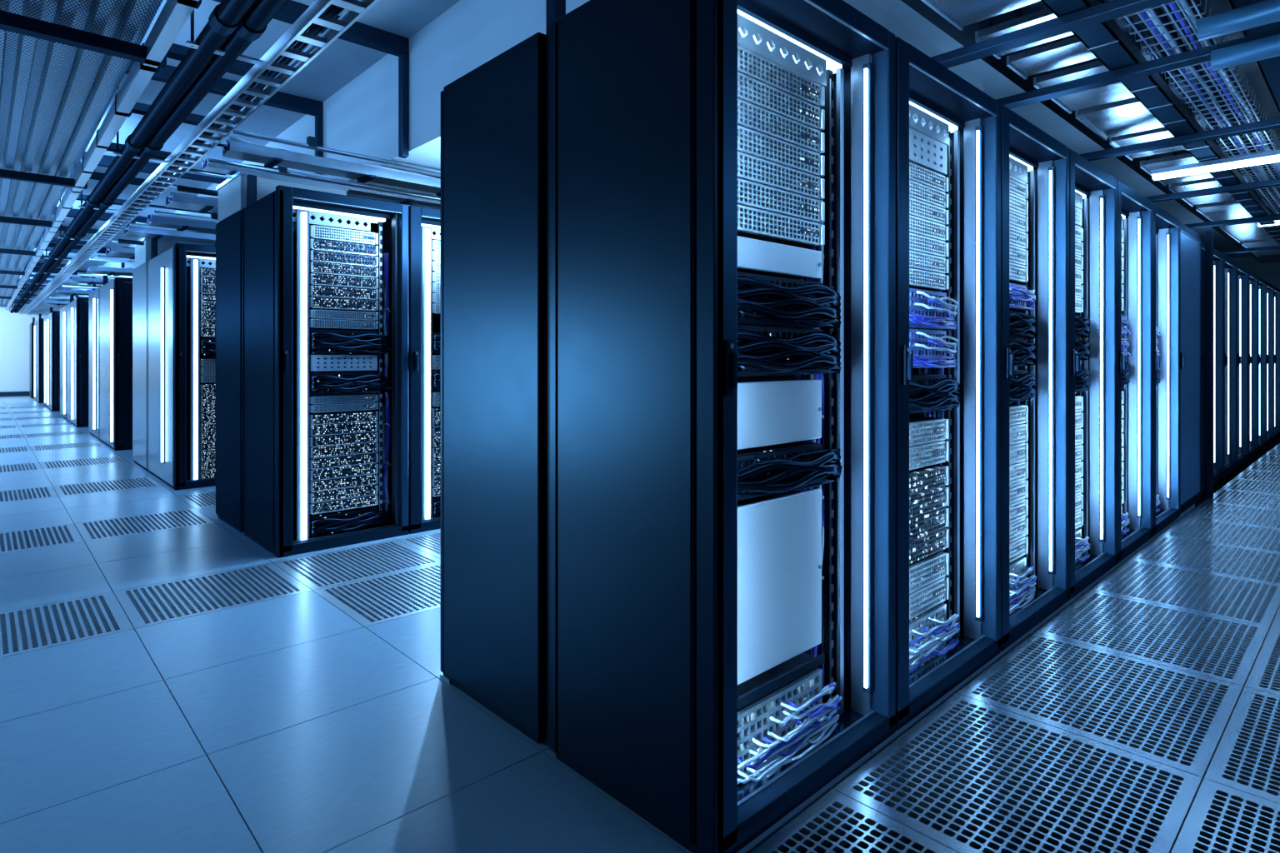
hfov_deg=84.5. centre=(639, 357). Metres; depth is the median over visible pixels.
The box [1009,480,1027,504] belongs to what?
server
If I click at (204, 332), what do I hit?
server
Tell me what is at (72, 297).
post
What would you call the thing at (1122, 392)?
server
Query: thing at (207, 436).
server
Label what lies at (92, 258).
conduit
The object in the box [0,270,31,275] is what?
trim
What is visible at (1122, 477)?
server
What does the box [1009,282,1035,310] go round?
panel
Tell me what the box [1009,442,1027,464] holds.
server
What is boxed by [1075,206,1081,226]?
server
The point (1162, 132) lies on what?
ceiling panel
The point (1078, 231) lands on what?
server
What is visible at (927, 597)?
server
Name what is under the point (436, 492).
server
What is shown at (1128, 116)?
ceiling panel
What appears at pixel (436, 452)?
server
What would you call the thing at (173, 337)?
rack
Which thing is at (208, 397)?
server
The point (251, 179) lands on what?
post
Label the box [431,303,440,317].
server
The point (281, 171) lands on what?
conduit
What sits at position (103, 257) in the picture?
conduit
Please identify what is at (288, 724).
floor
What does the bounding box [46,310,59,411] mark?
rack
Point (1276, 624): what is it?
floor
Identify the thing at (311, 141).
conduit
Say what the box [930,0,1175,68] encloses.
ceiling beam
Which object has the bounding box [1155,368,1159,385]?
cables
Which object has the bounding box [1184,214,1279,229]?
ceiling beam
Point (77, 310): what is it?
rack
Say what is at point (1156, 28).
tray
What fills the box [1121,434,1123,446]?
server
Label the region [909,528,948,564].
server
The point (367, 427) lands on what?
server
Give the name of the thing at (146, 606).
floor vent
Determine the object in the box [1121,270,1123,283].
server
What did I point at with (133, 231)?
cable tray
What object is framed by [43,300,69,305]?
cable tray
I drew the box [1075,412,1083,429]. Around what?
server
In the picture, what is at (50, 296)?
conduit
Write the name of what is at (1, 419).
floor
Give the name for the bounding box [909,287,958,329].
panel
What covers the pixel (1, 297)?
trim
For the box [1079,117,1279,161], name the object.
ceiling beam
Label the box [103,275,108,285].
post
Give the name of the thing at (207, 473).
server
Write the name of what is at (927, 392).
cables
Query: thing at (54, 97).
ceiling
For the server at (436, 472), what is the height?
0.063 m
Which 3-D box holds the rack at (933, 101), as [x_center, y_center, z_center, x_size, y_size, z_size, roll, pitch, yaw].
[0.854,0.077,2.553,0.810,2.046,0.626,0,0,-43]
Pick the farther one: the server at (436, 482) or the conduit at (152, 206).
the conduit at (152, 206)
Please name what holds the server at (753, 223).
in the rack at (644, 379)
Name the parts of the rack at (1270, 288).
sill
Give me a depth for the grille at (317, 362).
4.21 m
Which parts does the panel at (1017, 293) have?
port panel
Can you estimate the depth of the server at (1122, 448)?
4.22 m
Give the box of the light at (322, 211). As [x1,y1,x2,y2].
[292,205,385,223]
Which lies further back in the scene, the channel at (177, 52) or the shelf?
the channel at (177, 52)
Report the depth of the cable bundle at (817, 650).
2.14 m
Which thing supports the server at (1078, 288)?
on the server at (1078, 302)
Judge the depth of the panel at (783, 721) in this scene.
1.84 m
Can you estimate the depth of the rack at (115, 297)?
8.38 m
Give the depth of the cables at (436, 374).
4.60 m
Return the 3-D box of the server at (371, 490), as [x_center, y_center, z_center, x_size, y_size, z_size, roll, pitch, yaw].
[-1.890,0.816,4.347,0.399,0.063,0.381,0,0,-43]
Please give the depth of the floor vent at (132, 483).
5.87 m
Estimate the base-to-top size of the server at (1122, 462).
0.082 m
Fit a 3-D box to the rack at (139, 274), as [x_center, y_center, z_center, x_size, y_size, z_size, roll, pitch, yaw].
[-4.705,0.088,7.457,0.986,2.024,0.836,0,0,-43]
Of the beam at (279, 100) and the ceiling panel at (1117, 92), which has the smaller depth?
the ceiling panel at (1117, 92)
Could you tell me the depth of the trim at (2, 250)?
9.00 m
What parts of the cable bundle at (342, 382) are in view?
port panel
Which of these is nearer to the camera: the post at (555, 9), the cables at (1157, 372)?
the post at (555, 9)
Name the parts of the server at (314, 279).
panel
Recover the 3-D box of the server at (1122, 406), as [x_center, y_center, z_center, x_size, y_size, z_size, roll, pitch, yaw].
[2.587,0.326,4.191,0.509,0.082,0.381,0,0,-43]
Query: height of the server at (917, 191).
0.057 m
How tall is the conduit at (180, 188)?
0.129 m
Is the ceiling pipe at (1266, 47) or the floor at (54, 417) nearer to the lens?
the ceiling pipe at (1266, 47)
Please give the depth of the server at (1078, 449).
3.63 m
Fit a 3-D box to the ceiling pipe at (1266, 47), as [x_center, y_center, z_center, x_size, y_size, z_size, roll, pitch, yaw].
[3.908,-1.342,1.784,0.109,0.110,3.850,0,0,-43]
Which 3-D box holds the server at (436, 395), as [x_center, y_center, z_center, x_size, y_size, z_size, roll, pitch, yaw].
[-1.337,0.275,4.866,0.399,0.097,0.381,0,0,-43]
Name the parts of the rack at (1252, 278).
sill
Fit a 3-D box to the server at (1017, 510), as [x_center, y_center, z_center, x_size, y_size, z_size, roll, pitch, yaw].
[1.397,0.663,3.073,0.509,0.080,0.381,0,0,-43]
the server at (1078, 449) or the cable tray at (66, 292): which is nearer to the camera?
the server at (1078, 449)
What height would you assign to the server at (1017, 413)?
0.080 m
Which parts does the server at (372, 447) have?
panel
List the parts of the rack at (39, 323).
edge trim, panel, edge trim, corner post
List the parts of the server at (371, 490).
panel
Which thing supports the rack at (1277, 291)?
on the floor at (288, 724)
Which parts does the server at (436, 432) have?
panel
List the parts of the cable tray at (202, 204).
rail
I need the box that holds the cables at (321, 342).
[292,329,390,354]
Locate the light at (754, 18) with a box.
[737,9,841,74]
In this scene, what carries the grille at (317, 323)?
attached to the server at (323, 324)
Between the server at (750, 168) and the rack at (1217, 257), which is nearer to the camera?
the server at (750, 168)
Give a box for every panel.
[737,667,842,784]
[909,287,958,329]
[909,328,958,368]
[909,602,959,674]
[920,0,1040,30]
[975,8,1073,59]
[1006,11,1096,79]
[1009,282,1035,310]
[1033,42,1134,113]
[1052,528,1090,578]
[1075,97,1164,139]
[1109,127,1185,160]
[1140,152,1213,185]
[1169,177,1235,206]
[1195,200,1252,221]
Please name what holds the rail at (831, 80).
attached to the rack at (644, 379)
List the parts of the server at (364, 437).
panel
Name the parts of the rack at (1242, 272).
handle, sill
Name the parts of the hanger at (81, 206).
rod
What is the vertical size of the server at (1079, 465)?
0.082 m
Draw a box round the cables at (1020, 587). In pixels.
[980,556,1036,624]
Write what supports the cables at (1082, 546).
in the rack at (1093, 191)
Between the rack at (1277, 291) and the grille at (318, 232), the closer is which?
the grille at (318, 232)
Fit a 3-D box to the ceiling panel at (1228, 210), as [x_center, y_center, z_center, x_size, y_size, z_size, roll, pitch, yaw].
[6.141,-1.621,7.360,1.210,0.277,0.343,0,0,-43]
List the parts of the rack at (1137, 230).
plate, handle, lever, patch panel, patch panel, patch panel, sill trim, sill, header trim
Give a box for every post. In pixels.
[70,295,74,302]
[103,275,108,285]
[150,239,157,259]
[246,174,256,206]
[545,0,565,747]
[1205,230,1213,498]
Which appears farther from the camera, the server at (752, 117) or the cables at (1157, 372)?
the cables at (1157, 372)
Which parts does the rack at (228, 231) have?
corner post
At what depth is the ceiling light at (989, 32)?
3.23 m
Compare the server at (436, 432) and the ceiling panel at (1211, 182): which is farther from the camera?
the ceiling panel at (1211, 182)
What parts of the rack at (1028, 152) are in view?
handle, lever, plate, mounting rail, sill trim, sill, header trim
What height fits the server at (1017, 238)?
0.072 m
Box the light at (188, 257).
[186,255,215,259]
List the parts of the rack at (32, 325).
panel, edge trim, corner post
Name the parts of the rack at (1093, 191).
plate, handle, lever, mounting rail, sill trim, sill, header trim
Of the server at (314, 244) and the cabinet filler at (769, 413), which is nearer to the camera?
the cabinet filler at (769, 413)
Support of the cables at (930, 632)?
in the rack at (933, 101)
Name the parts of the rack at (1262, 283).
sill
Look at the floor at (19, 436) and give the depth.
9.74 m
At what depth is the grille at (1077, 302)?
3.62 m
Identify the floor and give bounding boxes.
[0,395,1279,852]
[0,418,14,420]
[0,425,19,429]
[0,434,24,439]
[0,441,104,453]
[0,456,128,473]
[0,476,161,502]
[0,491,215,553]
[7,405,46,409]
[10,410,56,414]
[13,415,63,419]
[17,422,73,428]
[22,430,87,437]
[750,455,1279,852]
[1264,449,1279,456]
[1270,606,1279,629]
[1271,444,1279,449]
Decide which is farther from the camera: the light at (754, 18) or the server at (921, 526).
the server at (921, 526)
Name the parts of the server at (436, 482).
panel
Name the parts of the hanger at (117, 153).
rod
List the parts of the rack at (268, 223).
edge trim, panel, edge trim, corner post, handle, lever, sill, sill trim, header trim, mounting rail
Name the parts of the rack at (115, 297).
edge trim, panel, corner post, sill, door panel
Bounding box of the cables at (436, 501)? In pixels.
[431,495,440,518]
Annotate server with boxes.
[200,268,215,277]
[200,276,215,285]
[200,285,215,294]
[200,294,215,303]
[200,302,215,311]
[200,310,215,319]
[200,320,215,329]
[200,328,215,338]
[200,359,215,366]
[200,366,215,374]
[200,375,215,383]
[200,382,215,394]
[200,393,215,403]
[200,403,215,413]
[200,412,215,422]
[200,421,215,432]
[200,431,215,441]
[200,440,215,451]
[200,450,215,460]
[200,460,215,470]
[200,469,215,479]
[292,225,378,245]
[292,238,378,256]
[292,250,378,267]
[292,261,378,278]
[292,273,378,289]
[292,285,378,299]
[292,296,378,311]
[292,309,378,320]
[292,319,378,330]
[292,393,378,404]
[292,401,378,413]
[292,410,378,424]
[292,421,378,436]
[292,431,378,447]
[292,442,378,459]
[292,453,378,469]
[292,463,378,481]
[292,474,378,492]
[292,484,378,503]
[292,495,378,514]
[431,240,440,251]
[431,250,440,261]
[431,260,440,272]
[431,271,440,282]
[431,282,440,293]
[431,292,440,304]
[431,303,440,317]
[431,355,440,369]
[431,390,440,406]
[431,406,440,417]
[431,417,440,427]
[431,427,440,437]
[431,436,440,447]
[431,446,440,457]
[431,456,440,467]
[431,466,440,477]
[431,476,440,487]
[431,486,440,496]
[737,45,824,107]
[737,71,824,130]
[737,98,824,154]
[737,125,824,176]
[737,151,824,199]
[737,178,824,223]
[737,204,824,248]
[909,161,948,192]
[909,180,948,208]
[909,197,948,224]
[909,215,948,240]
[909,232,948,257]
[909,250,948,274]
[909,267,948,291]
[909,415,948,446]
[909,440,948,470]
[909,464,948,496]
[909,486,948,519]
[909,507,948,541]
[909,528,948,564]
[909,550,948,594]
[909,576,948,619]
[1009,175,1027,199]
[1009,192,1027,215]
[1009,210,1027,232]
[1009,227,1027,249]
[1009,245,1027,265]
[1009,262,1027,283]
[1009,404,1027,425]
[1009,424,1027,445]
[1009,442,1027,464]
[1009,461,1027,484]
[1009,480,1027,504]
[1009,499,1027,524]
[1009,517,1027,543]
[1009,535,1027,563]
[1075,225,1083,241]
[1075,240,1083,255]
[1075,254,1083,269]
[1075,269,1083,284]
[1075,283,1083,298]
[1075,298,1083,313]
[1075,395,1083,412]
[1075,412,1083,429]
[1075,428,1083,445]
[1075,445,1083,462]
[1075,461,1083,479]
[1075,478,1083,495]
[1075,494,1083,512]
[1075,510,1083,529]
[1121,230,1123,242]
[1121,243,1123,255]
[1121,257,1123,269]
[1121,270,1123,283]
[1121,285,1123,297]
[1121,298,1123,310]
[1121,391,1123,404]
[1121,405,1123,418]
[1121,420,1123,432]
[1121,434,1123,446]
[1121,448,1123,460]
[1121,462,1123,474]
[1121,476,1123,489]
[1121,490,1123,503]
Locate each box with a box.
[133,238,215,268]
[215,170,348,222]
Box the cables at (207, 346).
[200,338,215,357]
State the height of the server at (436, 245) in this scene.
0.067 m
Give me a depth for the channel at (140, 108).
4.24 m
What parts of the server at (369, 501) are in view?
panel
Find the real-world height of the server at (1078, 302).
0.073 m
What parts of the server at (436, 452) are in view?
panel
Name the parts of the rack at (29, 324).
panel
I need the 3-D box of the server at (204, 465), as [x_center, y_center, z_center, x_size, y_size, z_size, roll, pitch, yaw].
[-3.749,0.932,6.314,0.405,0.080,0.381,0,0,-43]
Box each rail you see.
[5,0,201,309]
[379,225,381,510]
[829,78,833,699]
[948,137,951,619]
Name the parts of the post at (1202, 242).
lever, sill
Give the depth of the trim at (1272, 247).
9.16 m
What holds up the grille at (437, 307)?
attached to the server at (436, 307)
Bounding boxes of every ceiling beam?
[0,10,166,68]
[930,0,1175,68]
[995,27,1279,109]
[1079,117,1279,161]
[1145,178,1279,202]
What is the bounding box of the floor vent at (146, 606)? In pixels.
[0,531,440,658]
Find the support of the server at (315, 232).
on the server at (314, 244)
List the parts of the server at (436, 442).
panel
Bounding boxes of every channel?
[26,279,51,282]
[30,274,54,278]
[31,268,60,273]
[37,262,66,267]
[40,255,72,260]
[45,247,79,253]
[51,237,88,244]
[57,225,99,234]
[65,211,111,221]
[75,194,133,205]
[89,171,155,185]
[106,142,181,162]
[131,102,213,126]
[166,43,269,76]
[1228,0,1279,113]
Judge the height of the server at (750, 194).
0.063 m
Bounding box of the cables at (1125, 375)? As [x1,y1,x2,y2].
[1121,362,1129,386]
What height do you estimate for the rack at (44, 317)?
2.024 m
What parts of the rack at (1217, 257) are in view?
sill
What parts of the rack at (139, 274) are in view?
corner post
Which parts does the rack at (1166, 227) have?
plate, patch panel, handle, patch panel, lever, sill trim, sill, header trim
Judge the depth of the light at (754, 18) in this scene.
1.90 m
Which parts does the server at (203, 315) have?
panel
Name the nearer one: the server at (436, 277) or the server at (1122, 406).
the server at (1122, 406)
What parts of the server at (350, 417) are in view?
panel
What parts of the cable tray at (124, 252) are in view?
rail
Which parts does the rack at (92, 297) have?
corner post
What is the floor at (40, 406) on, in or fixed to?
on the floor at (288, 724)
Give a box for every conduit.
[49,295,88,299]
[62,283,102,289]
[77,272,132,278]
[89,256,134,263]
[97,255,134,260]
[111,239,118,243]
[118,239,144,245]
[129,222,210,234]
[135,222,215,234]
[149,204,210,214]
[154,210,218,221]
[170,184,218,191]
[177,185,218,196]
[187,170,440,209]
[207,158,440,200]
[231,130,440,174]
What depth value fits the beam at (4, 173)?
5.28 m
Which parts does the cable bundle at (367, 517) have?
port panel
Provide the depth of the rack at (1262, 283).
8.69 m
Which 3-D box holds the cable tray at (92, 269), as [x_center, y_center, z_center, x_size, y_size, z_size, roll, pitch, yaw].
[-6.398,-1.160,9.987,2.262,0.103,0.466,0,0,-43]
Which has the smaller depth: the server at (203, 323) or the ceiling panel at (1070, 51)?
the ceiling panel at (1070, 51)
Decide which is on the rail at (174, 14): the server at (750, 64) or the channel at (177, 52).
the channel at (177, 52)
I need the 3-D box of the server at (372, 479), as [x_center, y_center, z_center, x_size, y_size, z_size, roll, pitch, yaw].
[-1.890,0.751,4.347,0.399,0.063,0.381,0,0,-43]
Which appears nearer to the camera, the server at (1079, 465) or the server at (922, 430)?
the server at (922, 430)
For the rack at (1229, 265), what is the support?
on the floor at (288, 724)
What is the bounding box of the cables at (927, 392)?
[909,374,959,414]
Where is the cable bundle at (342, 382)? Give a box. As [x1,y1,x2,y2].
[292,370,389,394]
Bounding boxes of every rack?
[29,324,30,397]
[30,322,34,398]
[34,321,35,399]
[35,318,43,403]
[43,315,47,407]
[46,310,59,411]
[60,305,67,419]
[66,297,88,427]
[88,289,99,439]
[98,277,132,450]
[132,262,148,470]
[146,243,215,489]
[215,210,244,532]
[241,185,408,558]
[408,205,440,534]
[440,32,545,743]
[550,0,895,852]
[870,36,1000,730]
[980,105,1069,651]
[1043,149,1117,599]
[1095,180,1152,564]
[1131,203,1179,537]
[1165,222,1201,514]
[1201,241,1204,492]
[1213,248,1223,484]
[1223,255,1236,476]
[1236,263,1248,467]
[1248,270,1257,459]
[1257,275,1266,452]
[1266,281,1274,445]
[1274,285,1279,439]
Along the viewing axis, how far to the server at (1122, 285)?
4.22 m
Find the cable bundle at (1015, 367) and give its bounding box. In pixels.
[1009,283,1019,404]
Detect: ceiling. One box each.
[0,0,163,307]
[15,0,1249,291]
[900,0,1279,263]
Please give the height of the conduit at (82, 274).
0.148 m
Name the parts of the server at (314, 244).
panel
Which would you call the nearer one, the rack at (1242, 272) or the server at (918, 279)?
the server at (918, 279)
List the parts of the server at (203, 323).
panel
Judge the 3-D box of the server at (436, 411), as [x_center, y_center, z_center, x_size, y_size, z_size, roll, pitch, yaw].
[-1.337,0.362,4.866,0.399,0.063,0.381,0,0,-43]
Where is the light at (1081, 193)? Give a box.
[1075,189,1085,199]
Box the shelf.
[737,652,824,709]
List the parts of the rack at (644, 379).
edge trim, panel, edge trim, corner post, handle, lever, plate, sill, sill trim, mounting rail, header trim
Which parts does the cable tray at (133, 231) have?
rail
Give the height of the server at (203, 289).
0.073 m
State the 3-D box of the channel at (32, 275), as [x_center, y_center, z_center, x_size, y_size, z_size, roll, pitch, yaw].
[-10.686,-1.452,12.585,0.506,0.044,0.088,0,0,-43]
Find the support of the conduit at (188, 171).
attached to the wall at (361, 117)
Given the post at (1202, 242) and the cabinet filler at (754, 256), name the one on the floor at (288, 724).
the post at (1202, 242)
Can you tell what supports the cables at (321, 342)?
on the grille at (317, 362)
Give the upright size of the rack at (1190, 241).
2.046 m
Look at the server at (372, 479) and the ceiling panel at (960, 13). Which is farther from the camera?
the server at (372, 479)
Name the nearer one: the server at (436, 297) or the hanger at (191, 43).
the hanger at (191, 43)
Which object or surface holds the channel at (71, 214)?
on the rail at (174, 14)
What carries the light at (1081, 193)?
attached to the rack at (1093, 191)
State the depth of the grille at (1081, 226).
3.75 m
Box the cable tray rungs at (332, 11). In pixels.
[110,4,344,232]
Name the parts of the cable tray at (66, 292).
rail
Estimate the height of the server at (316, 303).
0.066 m
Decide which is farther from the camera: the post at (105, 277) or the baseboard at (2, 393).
the baseboard at (2, 393)
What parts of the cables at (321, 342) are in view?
port panel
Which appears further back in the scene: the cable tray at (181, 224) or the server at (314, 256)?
the cable tray at (181, 224)
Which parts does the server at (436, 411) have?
panel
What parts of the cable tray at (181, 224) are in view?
rail, rail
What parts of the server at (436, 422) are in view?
panel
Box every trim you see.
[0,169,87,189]
[0,215,61,228]
[0,248,43,256]
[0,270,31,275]
[0,285,22,289]
[0,295,11,299]
[24,266,94,289]
[35,241,124,268]
[52,206,147,223]
[79,151,225,184]
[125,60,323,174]
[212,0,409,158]
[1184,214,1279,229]
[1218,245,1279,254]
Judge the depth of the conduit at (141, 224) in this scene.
6.19 m
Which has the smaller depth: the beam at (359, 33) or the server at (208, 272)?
the beam at (359, 33)
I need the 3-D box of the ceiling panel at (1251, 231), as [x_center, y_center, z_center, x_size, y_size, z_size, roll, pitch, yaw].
[7.303,-1.621,8.452,1.540,0.277,0.343,0,0,-43]
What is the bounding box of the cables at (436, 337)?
[431,332,440,354]
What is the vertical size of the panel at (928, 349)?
0.135 m
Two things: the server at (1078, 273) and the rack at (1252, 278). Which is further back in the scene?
the rack at (1252, 278)
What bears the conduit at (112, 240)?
attached to the wall at (361, 117)
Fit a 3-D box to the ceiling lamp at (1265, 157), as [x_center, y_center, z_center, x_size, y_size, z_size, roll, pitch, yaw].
[4.670,-1.375,4.476,0.088,0.066,2.332,0,0,-43]
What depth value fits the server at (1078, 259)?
3.63 m
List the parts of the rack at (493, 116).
corner post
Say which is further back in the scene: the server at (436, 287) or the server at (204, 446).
the server at (204, 446)
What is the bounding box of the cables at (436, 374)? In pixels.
[431,370,440,390]
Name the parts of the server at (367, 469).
panel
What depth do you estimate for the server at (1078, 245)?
3.63 m
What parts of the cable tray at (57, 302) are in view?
rail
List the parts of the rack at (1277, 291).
sill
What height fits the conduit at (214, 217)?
0.158 m
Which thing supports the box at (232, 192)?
on the rack at (228, 231)
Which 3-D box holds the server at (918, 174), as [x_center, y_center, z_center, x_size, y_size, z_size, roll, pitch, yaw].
[0.802,-0.625,2.514,0.509,0.057,0.381,0,0,-43]
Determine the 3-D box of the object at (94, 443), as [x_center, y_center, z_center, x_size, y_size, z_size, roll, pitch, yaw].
[-7.357,1.104,8.506,1.373,0.009,0.617,0,0,-43]
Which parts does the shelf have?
tray plate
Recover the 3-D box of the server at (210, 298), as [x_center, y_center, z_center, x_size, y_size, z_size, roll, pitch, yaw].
[-3.749,-0.510,6.314,0.405,0.073,0.381,0,0,-43]
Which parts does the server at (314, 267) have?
panel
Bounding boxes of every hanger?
[35,244,57,274]
[44,226,70,260]
[57,199,89,240]
[78,157,133,212]
[112,85,164,162]
[185,9,259,64]
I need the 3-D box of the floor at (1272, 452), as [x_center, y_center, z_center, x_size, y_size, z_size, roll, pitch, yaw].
[7.525,1.105,7.964,0.744,0.011,0.636,0,0,-43]
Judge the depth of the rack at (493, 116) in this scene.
2.15 m
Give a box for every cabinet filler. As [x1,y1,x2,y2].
[737,235,821,279]
[737,380,821,449]
[737,488,821,684]
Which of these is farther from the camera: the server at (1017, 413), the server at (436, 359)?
the server at (436, 359)
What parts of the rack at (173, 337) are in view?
edge trim, panel, edge trim, corner post, handle, lever, sill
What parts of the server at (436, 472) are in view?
panel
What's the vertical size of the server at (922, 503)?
0.074 m
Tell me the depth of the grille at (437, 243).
4.62 m
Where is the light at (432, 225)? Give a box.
[421,223,440,228]
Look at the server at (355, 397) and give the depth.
4.22 m
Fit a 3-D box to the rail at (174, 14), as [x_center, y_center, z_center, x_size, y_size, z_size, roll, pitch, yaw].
[-8.243,-1.369,9.613,0.066,0.099,27.500,0,0,-43]
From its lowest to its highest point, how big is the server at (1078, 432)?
0.082 m
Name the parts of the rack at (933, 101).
handle, lever, plate, sill trim, mounting rail, sill, header trim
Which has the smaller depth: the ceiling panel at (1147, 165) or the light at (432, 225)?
the light at (432, 225)
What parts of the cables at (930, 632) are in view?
port panel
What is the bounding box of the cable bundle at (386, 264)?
[382,252,390,511]
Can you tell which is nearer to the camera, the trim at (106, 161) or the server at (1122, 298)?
the server at (1122, 298)
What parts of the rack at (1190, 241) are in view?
handle, lever, door panel, sill, header trim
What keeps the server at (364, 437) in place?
on the server at (372, 447)
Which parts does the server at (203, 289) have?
panel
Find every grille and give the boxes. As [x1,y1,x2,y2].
[292,355,377,371]
[312,225,374,244]
[312,394,374,404]
[312,402,374,413]
[313,319,374,329]
[433,303,440,314]
[434,240,440,250]
[435,391,440,406]
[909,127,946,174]
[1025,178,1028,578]
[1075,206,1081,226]
[1075,298,1080,312]
[1080,225,1081,529]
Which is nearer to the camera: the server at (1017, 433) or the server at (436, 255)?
the server at (1017, 433)
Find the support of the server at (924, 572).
on the server at (927, 597)
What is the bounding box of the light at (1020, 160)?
[1009,154,1033,171]
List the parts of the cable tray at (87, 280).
rail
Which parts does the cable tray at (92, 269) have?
rail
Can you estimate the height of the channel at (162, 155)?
0.044 m
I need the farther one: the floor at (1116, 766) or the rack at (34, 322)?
the rack at (34, 322)
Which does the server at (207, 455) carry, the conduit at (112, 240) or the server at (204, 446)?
the server at (204, 446)
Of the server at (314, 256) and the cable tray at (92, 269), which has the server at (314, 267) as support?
the server at (314, 256)
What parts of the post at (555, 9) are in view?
foot plate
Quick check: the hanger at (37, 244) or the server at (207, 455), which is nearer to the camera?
the server at (207, 455)
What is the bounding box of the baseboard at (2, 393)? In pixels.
[0,391,29,396]
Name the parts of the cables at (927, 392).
port panel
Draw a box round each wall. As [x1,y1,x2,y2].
[0,290,67,392]
[67,0,983,300]
[1229,255,1279,289]
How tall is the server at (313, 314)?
0.053 m
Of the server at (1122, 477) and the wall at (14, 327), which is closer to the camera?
the server at (1122, 477)
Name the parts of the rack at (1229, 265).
handle, sill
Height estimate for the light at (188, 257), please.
0.018 m
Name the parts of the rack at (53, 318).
panel, corner post, door panel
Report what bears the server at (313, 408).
in the rack at (268, 223)
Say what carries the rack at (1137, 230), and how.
on the floor at (288, 724)
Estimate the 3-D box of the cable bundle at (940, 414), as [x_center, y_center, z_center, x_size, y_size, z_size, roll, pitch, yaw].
[1.125,0.236,2.719,0.076,1.577,0.108,0,0,-35]
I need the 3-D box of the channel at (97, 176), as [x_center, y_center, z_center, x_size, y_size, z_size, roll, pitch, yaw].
[-4.248,-1.452,5.729,0.506,0.044,0.088,0,0,-43]
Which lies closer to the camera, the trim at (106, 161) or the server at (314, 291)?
the server at (314, 291)
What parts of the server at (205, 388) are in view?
panel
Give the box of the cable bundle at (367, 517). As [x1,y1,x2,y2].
[292,505,389,539]
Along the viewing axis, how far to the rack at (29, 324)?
19.64 m
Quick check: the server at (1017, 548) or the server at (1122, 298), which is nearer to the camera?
the server at (1017, 548)
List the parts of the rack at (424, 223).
handle, lever, sill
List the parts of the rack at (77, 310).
panel, edge trim, corner post, sill, door panel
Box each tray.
[20,0,379,314]
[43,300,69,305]
[55,289,94,295]
[69,275,114,284]
[86,265,134,275]
[105,246,134,259]
[123,224,215,245]
[146,214,218,233]
[165,192,218,214]
[202,155,440,208]
[222,135,440,196]
[1040,0,1279,244]
[1104,0,1279,214]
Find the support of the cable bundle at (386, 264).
hanging from the rack at (268, 223)
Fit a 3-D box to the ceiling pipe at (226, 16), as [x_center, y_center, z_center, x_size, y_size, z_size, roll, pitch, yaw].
[-8.166,-1.276,9.684,0.088,0.088,27.500,0,0,-43]
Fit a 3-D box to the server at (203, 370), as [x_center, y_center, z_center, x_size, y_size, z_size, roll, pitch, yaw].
[-3.749,0.116,6.314,0.405,0.067,0.381,0,0,-43]
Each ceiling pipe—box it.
[10,0,254,313]
[14,0,288,313]
[1196,0,1279,41]
[1210,33,1279,71]
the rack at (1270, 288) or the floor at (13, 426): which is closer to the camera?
the rack at (1270, 288)
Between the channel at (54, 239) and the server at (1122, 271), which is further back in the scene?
the channel at (54, 239)
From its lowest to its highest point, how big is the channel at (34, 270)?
0.044 m
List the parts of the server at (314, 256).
panel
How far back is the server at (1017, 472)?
3.04 m
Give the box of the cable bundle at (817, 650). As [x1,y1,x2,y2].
[795,175,824,689]
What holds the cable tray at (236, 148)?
attached to the wall at (361, 117)
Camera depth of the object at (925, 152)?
2.44 m
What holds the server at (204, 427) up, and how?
on the server at (207, 436)
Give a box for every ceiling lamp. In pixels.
[1150,150,1279,180]
[1256,220,1279,226]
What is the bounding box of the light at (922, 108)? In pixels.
[909,100,957,133]
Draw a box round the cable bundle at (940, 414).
[918,290,944,603]
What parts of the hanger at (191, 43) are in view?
rod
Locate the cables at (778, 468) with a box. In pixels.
[737,440,842,500]
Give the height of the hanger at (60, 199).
0.671 m
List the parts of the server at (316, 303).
panel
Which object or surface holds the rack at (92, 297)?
on the floor at (288, 724)
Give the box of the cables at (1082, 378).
[1075,367,1090,392]

